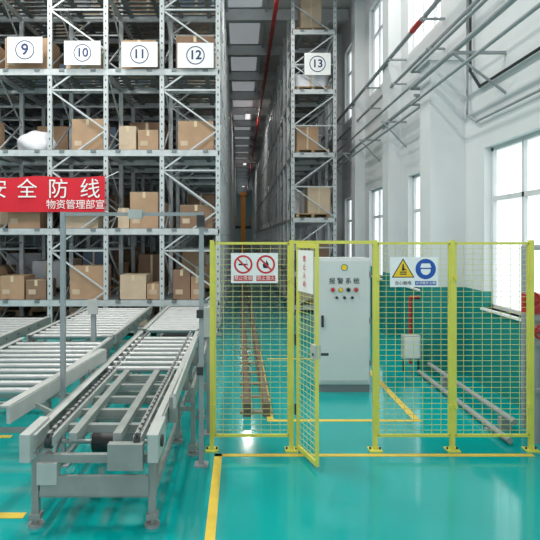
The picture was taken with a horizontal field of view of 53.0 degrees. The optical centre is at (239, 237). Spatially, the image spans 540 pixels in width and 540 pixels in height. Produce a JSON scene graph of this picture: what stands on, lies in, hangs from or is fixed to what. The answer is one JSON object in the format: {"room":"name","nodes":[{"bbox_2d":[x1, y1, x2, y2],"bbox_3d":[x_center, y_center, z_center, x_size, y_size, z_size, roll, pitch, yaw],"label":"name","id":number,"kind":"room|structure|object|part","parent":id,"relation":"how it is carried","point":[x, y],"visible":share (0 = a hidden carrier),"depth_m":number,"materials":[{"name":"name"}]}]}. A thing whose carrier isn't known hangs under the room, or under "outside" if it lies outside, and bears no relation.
{"room":"distribution center","nodes":[
{"label":"distribution center","id":0,"kind":"room"},
{"bbox_2d":[7,139,154,250],"bbox_3d":[-12.100,-2.500,39.500,0.200,9.000,85.000,0,0,0],"label":"wall","id":1,"kind":"structure","parent":0,"point":[30,241],"depth_m":30.78,"materials":[{"name":"white paint"}]},
{"bbox_2d":[34,0,348,193],"bbox_3d":[-4.350,-6.780,39.500,15.300,0.360,85.000,0,0,0],"label":"ceiling","id":2,"kind":"structure","parent":0,"point":[264,16],"depth_m":22.60,"materials":[{"name":"metal"}]},
{"bbox_2d":[53,0,261,152],"bbox_3d":[-4.425,-6.982,44.450,10.150,0.025,80.100,0,0,0],"label":"skylight panels","id":3,"kind":"object","parent":2,"relation":"attached to","point":[240,33],"visible":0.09,"depth_m":19.25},
{"bbox_2d":[245,113,250,118],"bbox_3d":[0.400,-6.440,28.000,0.300,0.320,1.200,0,0,0],"label":"ceiling lamp","id":4,"kind":"object","parent":2,"relation":"hanging from","point":[247,115],"visible":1,"depth_m":27.77,"materials":[{"name":"white metal"}]},
{"bbox_2d":[246,0,278,196],"bbox_3d":[0.950,-6.320,43.000,0.120,0.560,74.000,0,0,0],"label":"pipe","id":5,"kind":"object","parent":2,"relation":"hanging from","point":[276,3],"visible":0.94,"depth_m":19.03,"materials":[{"name":"metal"}]},
{"bbox_2d":[166,194,251,250],"bbox_3d":[-4.200,-2.500,82.100,15.600,9.000,0.200,0,0,0],"label":"wall","id":6,"kind":"structure","parent":0,"point":[248,200],"depth_m":82.00,"materials":[{"name":"white paint"}]},
{"bbox_2d":[0,251,539,539],"bbox_3d":[-4.200,2.050,39.500,15.600,0.100,85.000,0,0,0],"label":"floor","id":7,"kind":"structure","parent":0,"point":[261,498],"depth_m":4.47,"materials":[{"name":"teal paint"}]},
{"bbox_2d":[0,435,12,437],"bbox_3d":[-4.150,1.998,5.435,3.700,0.002,0.070,0,0,0],"label":"floor marking","id":8,"kind":"object","parent":7,"relation":"on","point":[1,436],"depth_m":5.43,"materials":[{"name":"yellow paint"}]},
{"bbox_2d":[0,512,26,517],"bbox_3d":[-2.225,1.998,3.890,1.350,0.002,0.080,0,0,0],"label":"floor marking","id":9,"kind":"object","parent":7,"relation":"on","point":[2,514],"depth_m":3.90,"materials":[{"name":"yellow paint"}]},
{"bbox_2d":[0,316,50,345],"bbox_3d":[-3.950,1.680,7.500,1.350,0.640,3.800,0,0,0],"label":"conveyor","id":10,"kind":"object","parent":7,"relation":"on","point":[11,328],"visible":0.61,"depth_m":8.57,"materials":[{"name":"grey metal"}]},
{"bbox_2d":[0,337,112,451],"bbox_3d":[-2.375,1.680,6.125,1.300,0.640,2.550,0,0,0],"label":"conveyor","id":11,"kind":"object","parent":7,"relation":"on","point":[23,365],"visible":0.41,"depth_m":6.12,"materials":[{"name":"silver metal"}]},
{"bbox_2d":[0,349,106,423],"bbox_3d":[-1.594,1.311,4.895,0.282,0.205,2.017,0,0,0],"label":"plate","id":12,"kind":"object","parent":11,"relation":"attached to","point":[32,398],"depth_m":4.49,"materials":[{"name":"grey metal"}]},
{"bbox_2d":[26,307,151,373],"bbox_3d":[-2.375,1.680,9.150,1.300,0.640,3.100,0,0,0],"label":"conveyor","id":13,"kind":"object","parent":7,"relation":"on","point":[116,323],"visible":0.47,"depth_m":8.63,"materials":[{"name":"silver metal"}]},
{"bbox_2d":[87,299,97,372],"bbox_3d":[-2.030,1.425,7.490,0.140,1.150,0.140,0,0,0],"label":"post","id":14,"kind":"object","parent":7,"relation":"on","point":[92,305],"visible":0.55,"depth_m":7.43,"materials":[{"name":"metal"}]},
{"bbox_2d":[19,331,198,528],"bbox_3d":[-1.015,1.660,5.710,0.960,0.680,4.180,0,0,0],"label":"conveyor","id":15,"kind":"object","parent":7,"relation":"on","point":[120,445],"visible":0.9,"depth_m":4.05,"materials":[{"name":"grey metal"}]},
{"bbox_2d":[169,336,197,422],"bbox_3d":[-0.525,1.323,5.300,0.070,0.275,2.400,0,0,0],"label":"plate","id":16,"kind":"object","parent":15,"relation":"attached to","point":[182,384],"visible":1,"depth_m":4.64,"materials":[{"name":"metal"}]},
{"bbox_2d":[0,0,235,336],"bbox_3d":[-4.450,-2.200,32.010,8.180,8.400,42.120,0,0,0],"label":"storage rack","id":17,"kind":"object","parent":7,"relation":"on","point":[176,174],"visible":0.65,"depth_m":12.39,"materials":[{"name":"metal"}]},
{"bbox_2d":[0,122,4,149],"bbox_3d":[-5.333,-2.137,11.418,0.453,0.674,0.603,0,0,0],"label":"cardboard box","id":18,"kind":"object","parent":17,"relation":"on","point":[2,126],"visible":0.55,"depth_m":11.61,"materials":[{"name":"brown cardboard"}]},
{"bbox_2d":[0,47,4,68],"bbox_3d":[-5.436,-3.765,11.418,0.659,0.630,0.603,0,0,0],"label":"cardboard box","id":19,"kind":"object","parent":17,"relation":"on","point":[2,51],"visible":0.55,"depth_m":11.61,"materials":[{"name":"brown cardboard"}]},
{"bbox_2d":[0,268,6,275],"bbox_3d":[-5.416,0.958,11.418,0.700,0.604,0.603,0,0,0],"label":"cardboard box","id":20,"kind":"object","parent":17,"relation":"on","point":[3,271],"visible":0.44,"depth_m":11.57,"materials":[{"name":"brown cardboard"}]},
{"bbox_2d":[0,274,34,298],"bbox_3d":[-4.695,1.020,11.418,0.494,0.480,0.603,0,0,0],"label":"cardboard box","id":21,"kind":"object","parent":17,"relation":"on","point":[12,286],"visible":0.95,"depth_m":11.12,"materials":[{"name":"brown cardboard"}]},
{"bbox_2d":[7,37,42,62],"bbox_3d":[-4.340,-3.795,10.943,0.727,0.525,0.115,0,0,0],"label":"placard","id":22,"kind":"object","parent":17,"relation":"attached to","point":[19,49],"visible":1,"depth_m":10.89,"materials":[{"name":"white"}]},
{"bbox_2d":[8,212,46,227],"bbox_3d":[-4.448,-0.493,11.418,0.659,0.586,0.603,0,0,0],"label":"cardboard box","id":23,"kind":"object","parent":17,"relation":"on","point":[15,219],"visible":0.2,"depth_m":11.12,"materials":[{"name":"brown cardboard"}]},
{"bbox_2d":[5,38,59,77],"bbox_3d":[-4.376,-3.786,11.418,0.927,0.672,0.603,0,0,0],"label":"cardboard box","id":24,"kind":"object","parent":17,"relation":"on","point":[56,50],"visible":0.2,"depth_m":11.12,"materials":[{"name":"brown cardboard"}]},
{"bbox_2d":[17,130,56,149],"bbox_3d":[-4.335,-2.040,11.512,0.831,0.476,0.644,0,0,0],"label":"bundle","id":25,"kind":"object","parent":17,"relation":"on","point":[32,140],"visible":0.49,"depth_m":11.25,"materials":[{"name":"white plastic"}]},
{"bbox_2d":[26,278,55,298],"bbox_3d":[-4.201,1.061,11.418,0.412,0.398,0.603,0,0,0],"label":"cardboard box","id":26,"kind":"object","parent":17,"relation":"on","point":[36,288],"visible":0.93,"depth_m":11.12,"materials":[{"name":"brown cardboard"}]},
{"bbox_2d":[0,171,118,216],"bbox_3d":[-3.913,-0.886,10.918,2.894,0.938,0.138,0,0,0],"label":"banner","id":27,"kind":"object","parent":17,"relation":"attached to","point":[31,193],"visible":1,"depth_m":10.88,"materials":[{"name":"fabric"}]},
{"bbox_2d":[64,41,100,64],"bbox_3d":[-3.179,-3.734,10.943,0.747,0.484,0.115,0,0,0],"label":"placard","id":28,"kind":"object","parent":17,"relation":"attached to","point":[75,52],"visible":1,"depth_m":10.89,"materials":[{"name":"white"}]},
{"bbox_2d":[66,216,102,227],"bbox_3d":[-3.315,-0.441,11.418,0.782,0.483,0.603,0,0,0],"label":"cardboard box","id":29,"kind":"object","parent":17,"relation":"on","point":[71,221],"visible":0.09,"depth_m":11.12,"materials":[{"name":"beige cardboard"}]},
{"bbox_2d":[66,48,102,77],"bbox_3d":[-3.233,-3.724,11.418,0.700,0.548,0.603,0,0,0],"label":"cardboard box","id":30,"kind":"object","parent":17,"relation":"on","point":[101,65],"visible":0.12,"depth_m":11.12,"materials":[{"name":"brown cardboard"}]},
{"bbox_2d":[70,264,110,298],"bbox_3d":[-3.151,0.917,11.418,0.700,0.686,0.603,0,0,0],"label":"cardboard box","id":31,"kind":"object","parent":17,"relation":"on","point":[81,287],"visible":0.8,"depth_m":11.12,"materials":[{"name":"brown cardboard"}]},
{"bbox_2d":[72,119,109,149],"bbox_3d":[-3.140,-2.127,11.418,0.638,0.654,0.603,0,0,0],"label":"cardboard box","id":32,"kind":"object","parent":17,"relation":"on","point":[83,130],"visible":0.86,"depth_m":11.12,"materials":[{"name":"brown cardboard"}]},
{"bbox_2d":[70,306,111,314],"bbox_3d":[-3.140,1.619,11.418,0.721,0.362,0.603,0,0,0],"label":"cardboard box","id":33,"kind":"object","parent":17,"relation":"on","point":[75,308],"visible":0.1,"depth_m":11.12,"materials":[{"name":"brown cardboard"}]},
{"bbox_2d":[0,0,215,314],"bbox_3d":[-4.437,-2.161,28.474,7.843,7.922,31.862,0,0,0],"label":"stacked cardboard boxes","id":34,"kind":"object","parent":17,"relation":"in","point":[147,263],"visible":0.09,"depth_m":12.69,"materials":[{"name":"brown cardboard"}]},
{"bbox_2d":[118,208,129,227],"bbox_3d":[-2.399,-0.410,11.418,0.226,0.421,0.603,0,0,0],"label":"cardboard box","id":35,"kind":"object","parent":17,"relation":"on","point":[123,221],"visible":0.67,"depth_m":11.12,"materials":[{"name":"beige cardboard"}]},
{"bbox_2d":[119,126,138,149],"bbox_3d":[-2.317,-2.055,11.418,0.350,0.509,0.603,0,0,0],"label":"cardboard box","id":36,"kind":"object","parent":17,"relation":"on","point":[128,135],"visible":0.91,"depth_m":11.12,"materials":[{"name":"beige cardboard"}]},
{"bbox_2d":[120,273,150,298],"bbox_3d":[-2.203,1.010,11.418,0.535,0.501,0.603,0,0,0],"label":"cardboard box","id":37,"kind":"object","parent":17,"relation":"on","point":[132,285],"visible":0.97,"depth_m":11.12,"materials":[{"name":"beige cardboard"}]},
{"bbox_2d":[121,42,157,66],"bbox_3d":[-2.029,-3.704,10.943,0.747,0.505,0.115,0,0,0],"label":"placard","id":38,"kind":"object","parent":17,"relation":"attached to","point":[133,54],"visible":1,"depth_m":10.89,"materials":[{"name":"white paper"}]},
{"bbox_2d":[124,306,154,324],"bbox_3d":[-2.162,1.640,11.418,0.618,0.320,0.603,0,0,0],"label":"cardboard box","id":39,"kind":"object","parent":17,"relation":"on","point":[152,315],"visible":0.14,"depth_m":11.52,"materials":[{"name":"brown cardboard"}]},
{"bbox_2d":[122,40,159,77],"bbox_3d":[-2.080,-3.765,11.418,0.700,0.630,0.603,0,0,0],"label":"cardboard box","id":40,"kind":"object","parent":17,"relation":"on","point":[158,67],"visible":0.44,"depth_m":11.12,"materials":[{"name":"cardboard"}]},
{"bbox_2d":[130,192,159,227],"bbox_3d":[-1.977,-0.575,11.418,0.577,0.750,0.603,0,0,0],"label":"cardboard box","id":41,"kind":"object","parent":17,"relation":"on","point":[146,201],"visible":0.78,"depth_m":11.12,"materials":[{"name":"brown cardboard"}]},
{"bbox_2d":[138,130,159,149],"bbox_3d":[-1.895,-2.014,11.418,0.412,0.427,0.603,0,0,0],"label":"cardboard box","id":42,"kind":"object","parent":17,"relation":"on","point":[147,139],"visible":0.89,"depth_m":11.12,"materials":[{"name":"brown cardboard"}]},
{"bbox_2d":[147,282,159,298],"bbox_3d":[-1.792,1.102,11.418,0.247,0.316,0.603,0,0,0],"label":"cardboard box","id":43,"kind":"object","parent":17,"relation":"on","point":[153,288],"visible":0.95,"depth_m":11.12,"materials":[{"name":"brown cardboard"}]},
{"bbox_2d":[173,268,192,298],"bbox_3d":[-1.205,0.958,11.418,0.350,0.604,0.603,0,0,0],"label":"cardboard box","id":44,"kind":"object","parent":17,"relation":"on","point":[181,276],"visible":0.94,"depth_m":11.12,"materials":[{"name":"brown cardboard"}]},
{"bbox_2d":[177,43,213,67],"bbox_3d":[-0.898,-3.684,10.943,0.747,0.505,0.115,0,0,0],"label":"placard","id":45,"kind":"object","parent":17,"relation":"attached to","point":[189,55],"visible":1,"depth_m":10.89,"materials":[{"name":"white"}]},
{"bbox_2d":[176,36,214,77],"bbox_3d":[-0.927,-3.806,11.418,0.782,0.713,0.603,0,0,0],"label":"cardboard box","id":46,"kind":"object","parent":17,"relation":"on","point":[179,39],"visible":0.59,"depth_m":11.12,"materials":[{"name":"brown cardboard"}]},
{"bbox_2d":[178,121,213,149],"bbox_3d":[-0.916,-2.106,11.418,0.721,0.612,0.603,0,0,0],"label":"cardboard box","id":47,"kind":"object","parent":17,"relation":"on","point":[190,133],"visible":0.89,"depth_m":11.12,"materials":[{"name":"brown cardboard"}]},
{"bbox_2d":[180,205,212,227],"bbox_3d":[-0.906,-0.441,11.418,0.659,0.483,0.603,0,0,0],"label":"cardboard box","id":48,"kind":"object","parent":17,"relation":"on","point":[185,221],"visible":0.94,"depth_m":11.12,"materials":[{"name":"brown cardboard"}]},
{"bbox_2d":[191,275,204,298],"bbox_3d":[-0.885,1.030,11.418,0.247,0.460,0.603,0,0,0],"label":"cardboard box","id":49,"kind":"object","parent":17,"relation":"on","point":[194,280],"visible":0.7,"depth_m":11.12,"materials":[{"name":"brown cardboard"}]},
{"bbox_2d":[60,209,208,467],"bbox_3d":[-0.950,0.875,4.760,1.340,2.250,0.120,0,0,0],"label":"metal frame","id":50,"kind":"object","parent":7,"relation":"on","point":[132,213],"visible":0.89,"depth_m":4.74,"materials":[{"name":"grey metal"}]},
{"bbox_2d":[141,305,209,344],"bbox_3d":[-1.015,1.670,9.400,0.920,0.660,2.800,0,0,0],"label":"conveyor","id":51,"kind":"object","parent":7,"relation":"on","point":[170,321],"visible":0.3,"depth_m":8.63,"materials":[{"name":"silver metal"}]},
{"bbox_2d":[180,340,206,455],"bbox_3d":[-0.465,1.680,6.050,0.170,0.640,2.300,0,0,0],"label":"support leg","id":52,"kind":"object","parent":7,"relation":"on","point":[192,447],"visible":0.62,"depth_m":4.99,"materials":[{"name":"grey paint"}]},
{"bbox_2d":[204,307,216,435],"bbox_3d":[-0.305,1.350,5.530,0.130,1.300,0.160,0,0,0],"label":"post","id":53,"kind":"object","parent":7,"relation":"on","point":[206,309],"visible":0.43,"depth_m":5.50,"materials":[{"name":"metal"}]},
{"bbox_2d":[235,192,250,252],"bbox_3d":[0.200,-0.465,34.000,1.000,4.670,2.400,0,0,0],"label":"crane","id":54,"kind":"object","parent":7,"relation":"on","point":[243,195],"visible":0.76,"depth_m":33.10,"materials":[{"name":"metal"}]},
{"bbox_2d":[240,251,272,416],"bbox_3d":[0.190,1.920,43.020,0.380,0.160,73.960,0,0,0],"label":"rail","id":55,"kind":"object","parent":7,"relation":"on","point":[261,382],"depth_m":7.96,"materials":[{"name":"brown metal"}]},
{"bbox_2d":[252,0,336,312],"bbox_3d":[1.985,-2.200,38.310,1.310,8.400,47.720,0,0,0],"label":"storage rack","id":56,"kind":"object","parent":7,"relation":"on","point":[272,189],"visible":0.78,"depth_m":15.97,"materials":[{"name":"metal"}]},
{"bbox_2d":[279,0,329,303],"bbox_3d":[1.978,-2.381,35.474,0.956,8.361,41.652,0,0,0],"label":"stacked cardboard boxes","id":57,"kind":"object","parent":56,"relation":"in","point":[320,195],"visible":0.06,"depth_m":14.65,"materials":[{"name":"brown cardboard"}]},
{"bbox_2d":[304,53,330,74],"bbox_3d":[2.067,-4.640,14.443,0.720,0.587,0.115,0,0,0],"label":"placard","id":58,"kind":"object","parent":56,"relation":"attached to","point":[314,63],"visible":1,"depth_m":14.39,"materials":[{"name":"white"}]},
{"bbox_2d":[260,352,421,421],"bbox_3d":[1.140,1.998,7.690,1.680,0.002,3.620,0,0,0],"label":"floor marking","id":59,"kind":"object","parent":7,"relation":"on","point":[308,420],"depth_m":5.94,"materials":[{"name":"yellow paint"}]},
{"bbox_2d":[314,257,370,391],"bbox_3d":[1.353,1.130,7.178,0.687,1.740,0.445,0,0,0],"label":"tall cabinet","id":60,"kind":"object","parent":7,"relation":"on","point":[344,282],"visible":1,"depth_m":6.98,"materials":[{"name":"metal"}]},
{"bbox_2d":[205,454,534,539],"bbox_3d":[1.232,1.998,3.250,2.935,0.002,3.500,0,0,0],"label":"floor marking","id":61,"kind":"object","parent":7,"relation":"on","point":[222,455],"depth_m":4.94,"materials":[{"name":"yellow paint"}]},
{"bbox_2d":[205,240,539,452],"bbox_3d":[1.240,1.010,5.090,3.127,1.980,0.120,0,0,0],"label":"fence","id":62,"kind":"object","parent":7,"relation":"on","point":[452,248],"visible":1,"depth_m":5.08,"materials":[{"name":"yellow metal"}]},
{"bbox_2d":[231,253,277,282],"bbox_3d":[0.136,0.281,5.056,0.440,0.281,0.009,0,0,0],"label":"no smoking sign","id":63,"kind":"object","parent":62,"relation":"attached to","point":[245,267],"visible":1,"depth_m":5.06,"materials":[{"name":"white plastic"}]},
{"bbox_2d":[294,243,328,466],"bbox_3d":[0.630,1.005,4.842,0.141,1.909,0.484,0,0,-16],"label":"gate","id":64,"kind":"object","parent":62,"relation":"attached to","point":[304,263],"visible":1,"depth_m":4.82,"materials":[{"name":"yellow metal"}]},
{"bbox_3d":[0.585,0.300,4.870,0.006,0.380,0.360,0,0,-17],"label":"sign plate","id":65,"kind":"part","parent":64,"relation":"part of","materials":[{"name":"white plastic"}]},
{"bbox_2d":[390,257,437,286],"bbox_3d":[1.630,0.319,5.056,0.450,0.281,0.007,0,0,0],"label":"warning sign","id":66,"kind":"object","parent":62,"relation":"attached to","point":[404,271],"depth_m":5.06,"materials":[{"name":"white plastic"}]},
{"bbox_2d":[401,334,420,370],"bbox_3d":[2.550,1.725,8.055,0.260,0.550,0.130,0,0,0],"label":"equipment box","id":67,"kind":"object","parent":7,"relation":"on","point":[408,348],"visible":0.73,"depth_m":7.99,"materials":[{"name":"metal"}]},
{"bbox_2d":[408,295,419,363],"bbox_3d":[2.978,1.458,8.620,0.584,1.084,0.067,0,0,0],"label":"riser pipe","id":68,"kind":"object","parent":7,"relation":"on","point":[410,298],"visible":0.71,"depth_m":8.59,"materials":[{"name":"red metal"}]},
{"bbox_2d":[417,362,517,443],"bbox_3d":[2.690,1.905,6.550,0.260,0.190,2.700,0,0,0],"label":"rail","id":69,"kind":"object","parent":7,"relation":"on","point":[444,380],"visible":0.77,"depth_m":5.98,"materials":[{"name":"grey metal"}]},
{"bbox_2d":[521,245,539,443],"bbox_3d":[2.996,1.033,5.445,0.569,1.934,0.578,0,0,0],"label":"valve pipework","id":70,"kind":"object","parent":7,"relation":"on","point":[536,247],"visible":0.57,"depth_m":5.26,"materials":[{"name":"metal"}]},
{"bbox_2d":[301,182,305,240],"bbox_3d":[3.170,-2.300,27.295,0.260,8.600,0.450,0,0,0],"label":"wall column","id":71,"kind":"structure","parent":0,"point":[305,182],"depth_m":27.07,"materials":[{"name":"white paint"}]},
{"bbox_2d":[310,165,311,240],"bbox_3d":[3.170,-2.300,24.095,0.260,8.600,0.450,0,0,0],"label":"wall column","id":72,"kind":"structure","parent":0,"point":[310,165],"depth_m":23.87,"materials":[{"name":"white paint"}]},
{"bbox_2d":[321,99,324,240],"bbox_3d":[3.170,-2.300,20.895,0.260,8.600,0.450,0,0,0],"label":"wall column","id":73,"kind":"structure","parent":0,"point":[323,115],"depth_m":20.67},
{"bbox_2d":[279,0,539,209],"bbox_3d":[2.965,-2.720,42.359,0.689,1.860,80.718,0,0,0],"label":"pipes","id":74,"kind":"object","parent":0,"point":[470,9],"depth_m":8.28,"materials":[{"name":"grey metal"}]},
{"bbox_2d":[306,0,539,407],"bbox_3d":[3.450,-2.500,39.500,0.300,9.000,85.000,0,0,0],"label":"wall","id":75,"kind":"structure","parent":0,"point":[521,119],"depth_m":7.60,"materials":[{"name":"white paint"}]},
{"bbox_2d":[331,205,331,256],"bbox_3d":[3.360,-0.125,19.350,0.200,2.190,1.760,0,0,0],"label":"window","id":76,"kind":"structure","parent":75,"relation":"in","point":[331,205],"depth_m":20.15,"materials":[{"name":"white glass"}]},
{"bbox_2d":[332,34,341,256],"bbox_3d":[3.170,-2.300,17.695,0.260,8.600,0.450,0,0,0],"label":"wall column","id":77,"kind":"structure","parent":75,"relation":"attached to","point":[339,36],"depth_m":17.47,"materials":[{"name":"white paint"}]},
{"bbox_2d":[348,48,351,119],"bbox_3d":[3.430,-4.700,16.150,0.060,2.200,1.700,0,0,0],"label":"window","id":78,"kind":"structure","parent":75,"relation":"in","point":[350,51],"depth_m":16.86,"materials":[{"name":"white glass"}]},
{"bbox_2d":[348,198,351,256],"bbox_3d":[3.360,-0.125,16.150,0.200,2.190,1.760,0,0,0],"label":"window","id":79,"kind":"structure","parent":75,"relation":"in","point":[350,199],"depth_m":16.86,"materials":[{"name":"white glass"}]},
{"bbox_2d":[352,0,364,256],"bbox_3d":[3.170,-2.300,14.495,0.260,8.600,0.450,0,0,0],"label":"wall column","id":80,"kind":"structure","parent":75,"relation":"attached to","point":[358,6],"depth_m":14.27,"materials":[{"name":"white paint"}]},
{"bbox_2d":[371,187,381,279],"bbox_3d":[3.360,-0.125,12.950,0.200,2.190,1.760,0,0,0],"label":"window","id":81,"kind":"structure","parent":75,"relation":"in","point":[377,193],"depth_m":13.45,"materials":[{"name":"white glass"}]},
{"bbox_2d":[373,0,381,91],"bbox_3d":[3.430,-4.700,12.950,0.060,2.200,1.700,0,0,0],"label":"window","id":82,"kind":"structure","parent":75,"relation":"in","point":[377,12],"depth_m":13.55,"materials":[{"name":"white glass"}]},
{"bbox_2d":[382,0,400,335],"bbox_3d":[3.170,-2.300,11.295,0.260,8.600,0.450,0,0,0],"label":"wall column","id":83,"kind":"structure","parent":75,"relation":"attached to","point":[391,9],"depth_m":11.07,"materials":[{"name":"white paint"}]},
{"bbox_2d":[406,174,419,290],"bbox_3d":[3.360,-0.125,9.750,0.200,2.190,1.760,0,0,0],"label":"window","id":84,"kind":"structure","parent":75,"relation":"in","point":[416,178],"depth_m":10.54,"materials":[{"name":"white glass"}]},
{"bbox_2d":[413,0,439,48],"bbox_3d":[3.430,-4.700,9.750,0.060,2.200,1.700,0,0,0],"label":"window","id":85,"kind":"structure","parent":75,"relation":"in","point":[420,7],"depth_m":10.21,"materials":[{"name":"white glass"}]},
{"bbox_2d":[417,53,465,373],"bbox_3d":[3.025,-0.350,8.145,0.550,4.700,0.530,0,0,0],"label":"wall column","id":86,"kind":"structure","parent":75,"relation":"attached to","point":[442,111],"depth_m":7.92,"materials":[{"name":"white paint"}]},
{"bbox_2d":[466,0,539,122],"bbox_3d":[3.240,-3.790,5.360,0.045,4.420,4.720,0,0,0],"label":"cable conduit","id":87,"kind":"object","parent":75,"relation":"attached to","point":[468,2],"visible":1,"depth_m":7.35,"materials":[{"name":"metal"}]},
{"bbox_2d":[480,131,539,320],"bbox_3d":[3.360,-0.125,6.100,0.200,2.190,2.460,0,0,0],"label":"window","id":88,"kind":"structure","parent":75,"relation":"in","point":[515,163],"depth_m":6.79,"materials":[{"name":"white glass"}]}
]}

